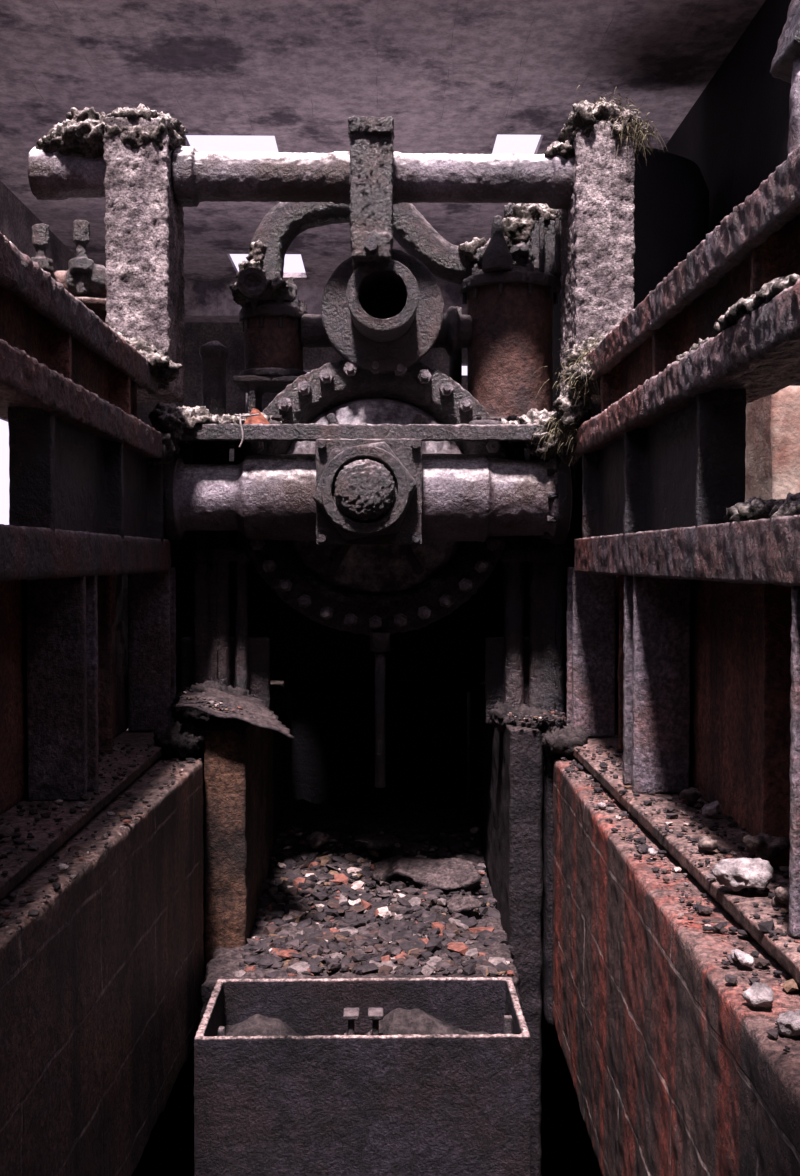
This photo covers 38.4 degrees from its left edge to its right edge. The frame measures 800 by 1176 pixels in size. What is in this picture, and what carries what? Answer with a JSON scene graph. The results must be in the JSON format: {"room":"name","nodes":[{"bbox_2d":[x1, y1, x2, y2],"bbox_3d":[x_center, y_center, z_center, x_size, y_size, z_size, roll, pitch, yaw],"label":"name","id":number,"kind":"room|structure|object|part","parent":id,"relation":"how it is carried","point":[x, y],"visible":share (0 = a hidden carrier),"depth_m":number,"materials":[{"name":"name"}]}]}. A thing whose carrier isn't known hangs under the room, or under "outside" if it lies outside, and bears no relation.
{"room":"abandoned industrial plant","nodes":[
{"label":"abandoned industrial plant","id":0,"kind":"room"},
{"bbox_2d":[0,181,75,421],"bbox_3d":[-3.099,-1.198,5.670,0.200,3.680,14.500,0,1,-1],"label":"wall","id":1,"kind":"structure","parent":0,"point":[17,221],"depth_m":9.36,"materials":[{"name":"concrete"}]},
{"bbox_2d":[0,760,203,1175],"bbox_3d":[-1.143,1.257,2.592,0.800,1.068,3.969,0,1,-1],"label":"wall","id":2,"kind":"structure","parent":0,"point":[101,999],"depth_m":3.16,"materials":[{"name":"brown brick"}]},
{"bbox_2d":[0,232,176,899],"bbox_3d":[-1.081,-0.080,3.178,0.336,1.561,4.405,0,1,-1],"label":"frame","id":3,"kind":"object","parent":2,"relation":"on","point":[88,581],"visible":1,"depth_m":3.49,"materials":[{"name":"metal"}]},
{"bbox_3d":[-1.122,0.292,3.190,0.117,0.747,4.399,0,1,-1],"label":"plate","id":4,"kind":"part","parent":3,"relation":"part of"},
{"bbox_3d":[-1.077,0.682,2.989,0.336,0.046,3.984,0,1,-1],"label":"sole plate","id":5,"kind":"part","parent":3,"relation":"part of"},
{"bbox_3d":[-1.019,-0.362,3.938,0.127,0.397,1.634,0,1,-1],"label":"stiffened panel","id":6,"kind":"part","parent":3,"relation":"part of","materials":[{"name":"black metal"}]},
{"bbox_2d":[148,402,282,464],"bbox_3d":[-0.822,-0.632,4.871,0.626,0.270,0.332,-1,2,-42],"label":"debris","id":7,"kind":"object","parent":3,"relation":"on","point":[172,421],"visible":0.62,"depth_m":4.66,"materials":[{"name":"grey stone"}]},
{"bbox_2d":[0,741,200,934],"bbox_3d":[-0.985,0.676,3.108,0.384,0.072,3.006,0,1,0],"label":"rubble","id":8,"kind":"object","parent":2,"relation":"on","point":[125,818],"visible":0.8,"depth_m":3.29,"materials":[{"name":"grey stone"}]},
{"bbox_2d":[127,729,205,976],"bbox_3d":[-1.207,1.194,6.196,0.775,1.123,3.202,0,1,-1],"label":"plinth","id":9,"kind":"object","parent":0,"point":[164,756],"depth_m":4.70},
{"bbox_2d":[184,282,467,322],"bbox_3d":[-0.663,-3.023,12.195,4.900,0.350,0.350,0,1,-1],"label":"ceiling beam","id":10,"kind":"structure","parent":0,"point":[213,302],"depth_m":12.00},
{"bbox_2d":[137,322,525,449],"bbox_3d":[-0.678,-1.378,13.060,4.900,3.680,0.200,0,1,-1],"label":"wall","id":11,"kind":"structure","parent":0,"point":[230,335],"depth_m":12.91,"materials":[{"name":"concrete"}]},
{"bbox_2d":[131,1012,601,1175],"bbox_3d":[-0.106,3.020,3.323,3.300,0.200,9.500,0,1,-1],"label":"floor","id":12,"kind":"structure","parent":0,"point":[566,1145],"depth_m":6.07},
{"bbox_2d":[204,678,291,974],"bbox_3d":[-0.727,1.679,6.211,0.186,2.314,3.214,0,1,-1],"label":"pillar","id":13,"kind":"structure","parent":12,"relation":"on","point":[247,767],"depth_m":4.61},
{"bbox_2d":[199,906,521,1023],"bbox_3d":[-0.175,1.488,6.015,1.217,0.209,3.594,0,1,-1],"label":"concrete slab","id":14,"kind":"object","parent":13,"relation":"attached to","point":[224,963],"visible":0.06,"depth_m":4.37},
{"bbox_2d":[234,799,514,978],"bbox_3d":[-0.105,1.346,5.383,1.122,0.270,2.230,0,1,-1],"label":"rubble heap","id":15,"kind":"object","parent":14,"relation":"on","point":[419,871],"visible":0.98,"depth_m":5.12,"materials":[{"name":"concrete"}]},
{"bbox_2d":[194,977,530,1175],"bbox_3d":[-0.121,2.149,3.892,1.066,1.519,0.527,0,1,-1],"label":"trough","id":16,"kind":"object","parent":12,"relation":"on","point":[424,1076],"visible":1,"depth_m":3.62,"materials":[{"name":"metal"}]},
{"bbox_2d":[467,677,542,1175],"bbox_3d":[0.480,1.679,6.232,0.151,2.312,3.213,0,1,-1],"label":"pillar","id":17,"kind":"structure","parent":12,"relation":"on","point":[505,767],"depth_m":4.64,"materials":[{"name":"grey concrete"}]},
{"bbox_2d":[179,689,570,723],"bbox_3d":[-0.103,0.480,4.669,1.574,0.125,0.311,0,1,-1],"label":"rubble","id":18,"kind":"object","parent":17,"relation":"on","point":[540,717],"visible":0.8,"depth_m":4.62,"materials":[{"name":"grey stone"}]},
{"bbox_2d":[175,687,293,739],"bbox_3d":[-0.649,0.506,4.660,0.466,0.165,0.394,0,1,-1],"label":"metal sheet","id":19,"kind":"object","parent":18,"relation":"on","point":[263,717],"visible":0.94,"depth_m":4.60,"materials":[{"name":"metal"}]},
{"bbox_2d":[0,0,765,282],"bbox_3d":[-0.552,-3.066,5.768,4.900,0.050,14.700,0,1,-1],"label":"ceiling","id":20,"kind":"structure","parent":0,"point":[452,76],"depth_m":6.84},
{"bbox_2d":[541,724,618,1027],"bbox_3d":[0.917,1.194,6.232,0.724,1.123,3.202,0,1,-1],"label":"plinth","id":21,"kind":"object","parent":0,"point":[548,759],"depth_m":4.66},
{"bbox_2d":[552,759,799,1175],"bbox_3d":[0.947,1.256,2.628,0.807,1.068,3.968,0,1,-1],"label":"wall","id":22,"kind":"structure","parent":0,"point":[673,1072],"depth_m":2.71,"materials":[{"name":"red brick"}]},
{"bbox_2d":[56,801,799,1035],"bbox_3d":[0.023,0.655,2.746,1.811,0.134,1.770,0,1,-1],"label":"boulders","id":23,"kind":"object","parent":22,"relation":"on","point":[737,874],"visible":1,"depth_m":2.49,"materials":[{"name":"stone"}]},
{"bbox_2d":[561,744,799,1050],"bbox_3d":[0.790,0.678,3.081,0.371,0.073,2.913,0,1,0],"label":"rubble","id":24,"kind":"object","parent":22,"relation":"on","point":[790,985],"visible":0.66,"depth_m":2.88,"materials":[{"name":"grey stone"}]},
{"bbox_2d":[0,787,789,910],"bbox_3d":[-0.070,0.618,2.865,1.981,0.079,1.168,0,1,-1],"label":"boulders","id":25,"kind":"object","parent":24,"relation":"on","point":[766,846],"visible":0.94,"depth_m":2.71,"materials":[{"name":"stone"}]},
{"bbox_2d":[566,145,799,985],"bbox_3d":[0.869,-0.085,3.212,0.336,1.570,4.408,0,1,-1],"label":"frame","id":26,"kind":"object","parent":22,"relation":"on","point":[683,619],"visible":0.96,"depth_m":3.21,"materials":[{"name":"metal"}]},
{"bbox_2d":[27,98,644,439],"bbox_3d":[-0.267,-1.322,4.675,2.556,1.460,0.882,0,1,-1],"label":"gantry","id":27,"kind":"object","parent":26,"relation":"on","point":[136,159],"visible":0.92,"depth_m":4.72,"materials":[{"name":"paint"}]},
{"bbox_2d":[531,329,607,477],"bbox_3d":[0.715,-0.706,4.461,0.455,0.604,0.516,0,1,16],"label":"moss","id":28,"kind":"object","parent":27,"relation":"attached to","point":[593,342],"visible":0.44,"depth_m":4.43,"materials":[{"name":"plant"}]},
{"bbox_2d":[577,78,666,168],"bbox_3d":[0.914,-1.902,4.749,0.405,0.378,0.340,0,1,-1],"label":"moss","id":29,"kind":"object","parent":27,"relation":"attached to","point":[641,138],"visible":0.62,"depth_m":4.71,"materials":[{"name":"plant"}]},
{"bbox_3d":[0.786,-0.354,3.691,0.127,0.396,1.676,0,1,-1],"label":"stiffened panel","id":30,"kind":"part","parent":26,"relation":"part of","materials":[{"name":"black metal"}]},
{"bbox_3d":[0.875,0.685,2.893,0.335,0.046,3.724,0,1,-1],"label":"sole plate","id":31,"kind":"part","parent":26,"relation":"part of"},
{"bbox_3d":[0.910,0.291,3.225,0.119,0.747,4.401,0,1,-1],"label":"plate","id":32,"kind":"part","parent":26,"relation":"part of","materials":[{"name":"brown metal"}]},
{"bbox_2d":[676,273,799,521],"bbox_3d":[0.795,-0.375,2.682,0.173,0.532,1.035,0,1,-1],"label":"mud","id":33,"kind":"object","parent":26,"relation":"on","point":[755,508],"visible":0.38,"depth_m":2.44,"materials":[{"name":"grey soil"}]},
{"bbox_2d":[663,0,799,385],"bbox_3d":[2.000,-1.200,5.758,0.200,3.680,14.500,0,1,-1],"label":"wall","id":34,"kind":"structure","parent":0,"point":[736,131],"depth_m":6.36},
{"bbox_2d":[719,0,799,316],"bbox_3d":[1.388,-1.131,2.974,1.129,1.083,0.260,0,1,-1],"label":"pipe","id":35,"kind":"object","parent":34,"relation":"attached to","point":[785,65],"visible":0.33,"depth_m":2.94,"materials":[{"name":"metal"}]},
{"bbox_3d":[-0.550,0.805,5.763,4.900,0.310,14.500,0,1,-1],"label":"floor","id":36,"kind":"structure","parent":0,"visible":0},
{"bbox_2d":[163,419,582,809],"bbox_3d":[-0.108,0.305,5.797,1.926,2.107,1.723,0,1,-1],"label":"machine bed","id":37,"kind":"object","parent":36,"relation":"on","point":[232,628],"visible":0.4,"depth_m":6.60,"materials":[{"name":"grey metal"}]},
{"bbox_2d":[31,220,106,322],"bbox_3d":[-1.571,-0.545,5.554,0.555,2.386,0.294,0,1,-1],"label":"valve","id":38,"kind":"object","parent":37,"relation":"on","point":[84,279],"visible":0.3,"depth_m":5.42,"materials":[{"name":"metal"}]},
{"bbox_2d":[153,680,253,757],"bbox_3d":[-0.803,0.535,4.776,0.375,0.281,0.588,0,1,-1],"label":"pile","id":39,"kind":"object","parent":37,"relation":"on","point":[186,735],"visible":0.56,"depth_m":4.60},
{"bbox_2d":[199,341,227,415],"bbox_3d":[-0.852,-0.923,5.265,0.130,0.413,0.130,0,1,-1],"label":"capped standpipe","id":40,"kind":"object","parent":37,"relation":"on","point":[213,354],"visible":0.72,"depth_m":5.22,"materials":[{"name":"metal"}]},
{"bbox_2d":[233,375,298,413],"bbox_3d":[-0.543,-0.846,5.348,0.426,0.238,0.352,0,1,-1],"label":"stand","id":41,"kind":"object","parent":37,"relation":"on","point":[255,386],"visible":0.44,"depth_m":5.19,"materials":[{"name":"black metal"}]},
{"bbox_2d":[239,296,307,375],"bbox_3d":[-0.583,-1.143,5.314,0.323,0.374,0.323,0,1,-1],"label":"hydraulic cylinder","id":42,"kind":"object","parent":41,"relation":"on","point":[272,340],"visible":0.68,"depth_m":5.19,"materials":[{"name":"black metal"}]},
{"bbox_2d":[229,202,480,307],"bbox_3d":[-0.098,-1.547,5.239,1.344,0.582,0.353,0,1,-3],"label":"pipe","id":43,"kind":"object","parent":42,"relation":"on","point":[259,277],"visible":0.68,"depth_m":5.19,"materials":[{"name":"metal"}]},
{"bbox_2d":[246,306,461,412],"bbox_3d":[-0.227,-1.030,5.524,1.045,0.610,0.060,0,1,5],"label":"rods","id":44,"kind":"object","parent":37,"relation":"on","point":[455,361],"visible":0.28,"depth_m":5.46,"materials":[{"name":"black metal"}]},
{"bbox_2d":[181,423,544,441],"bbox_3d":[-0.164,-0.642,4.813,1.526,0.076,0.190,0,1,-1],"label":"metal beam","id":45,"kind":"structure","parent":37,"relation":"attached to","point":[313,431],"depth_m":4.72,"materials":[{"name":"metal"}]},
{"bbox_2d":[234,413,258,447],"bbox_3d":[-0.637,-0.646,4.722,0.106,0.146,0.054,0,1,10],"label":"scrap","id":46,"kind":"object","parent":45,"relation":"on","point":[239,415],"visible":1,"depth_m":4.71,"materials":[{"name":"metal"}]},
{"bbox_2d":[219,414,517,424],"bbox_3d":[-0.095,-0.714,5.058,1.773,0.088,0.604,0,1,-1],"label":"debris","id":47,"kind":"object","parent":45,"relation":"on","point":[279,417],"visible":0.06,"depth_m":4.96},
{"bbox_2d":[244,408,269,423],"bbox_3d":[-0.600,-0.721,4.844,0.110,0.065,0.060,0,1,-1],"label":"fragment","id":48,"kind":"object","parent":47,"relation":"on","point":[259,419],"visible":0.71,"depth_m":4.81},
{"bbox_2d":[163,438,571,544],"bbox_3d":[-0.132,-0.395,4.813,1.713,0.435,0.657,0,1,-1],"label":"pipe","id":49,"kind":"object","parent":37,"relation":"attached to","point":[359,491],"visible":0.99,"depth_m":4.77,"materials":[{"name":"metal"}]},
{"bbox_2d":[320,445,409,533],"bbox_3d":[-0.139,-0.390,4.580,0.354,0.353,0.064,0,1,-1],"label":"flange","id":50,"kind":"object","parent":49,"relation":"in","point":[388,520],"depth_m":4.55,"materials":[{"name":"metal"}]},
{"bbox_3d":[-0.127,-0.393,4.710,0.436,0.435,0.087,0,1,-1],"label":"square plate","id":51,"kind":"part","parent":49,"relation":"part of","materials":[{"name":"metal"}]},
{"bbox_2d":[239,249,508,787],"bbox_3d":[-0.118,-0.315,5.612,1.249,2.357,1.761,0,1,-1],"label":"mechanism","id":52,"kind":"object","parent":37,"relation":"on","point":[383,318],"visible":0.7,"depth_m":5.07,"materials":[{"name":"metal"}]},
{"bbox_3d":[-0.088,0.537,5.064,0.090,0.680,0.088,0,1,-1],"label":"drain rod","id":53,"kind":"part","parent":52,"relation":"part of","materials":[{"name":"black metal"}]},
{"bbox_2d":[457,203,561,419],"bbox_3d":[0.513,-1.252,5.285,0.506,1.054,0.500,0,1,-1],"label":"hydraulic cylinder","id":54,"kind":"object","parent":37,"relation":"on","point":[515,290],"visible":0.77,"depth_m":5.14,"materials":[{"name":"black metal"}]},
{"bbox_2d":[488,701,587,756],"bbox_3d":[0.571,0.584,4.751,0.258,0.190,0.548,-1,2,-32],"label":"pile","id":55,"kind":"object","parent":37,"relation":"on","point":[562,740],"visible":0.85,"depth_m":4.67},
{"bbox_2d":[501,408,581,465],"bbox_3d":[0.631,-0.630,4.827,0.482,0.258,0.296,1,2,43],"label":"debris","id":56,"kind":"object","parent":37,"relation":"on","point":[533,416],"visible":0.41,"depth_m":4.75,"materials":[{"name":"grey stone"}]},
{"bbox_2d":[539,147,708,414],"bbox_3d":[1.330,-0.973,6.902,1.000,3.190,1.000,0,1,-1],"label":"storage tank","id":57,"kind":"object","parent":36,"relation":"on","point":[671,201],"visible":0.23,"depth_m":6.41,"materials":[{"name":"black metal"}]},
{"bbox_2d":[745,386,799,501],"bbox_3d":[1.712,-0.091,5.190,0.377,1.518,0.891,0,1,-1],"label":"concrete pier","id":58,"kind":"object","parent":36,"relation":"on","point":[772,434],"visible":0.18,"depth_m":4.75,"materials":[{"name":"beige concrete"}]}
]}

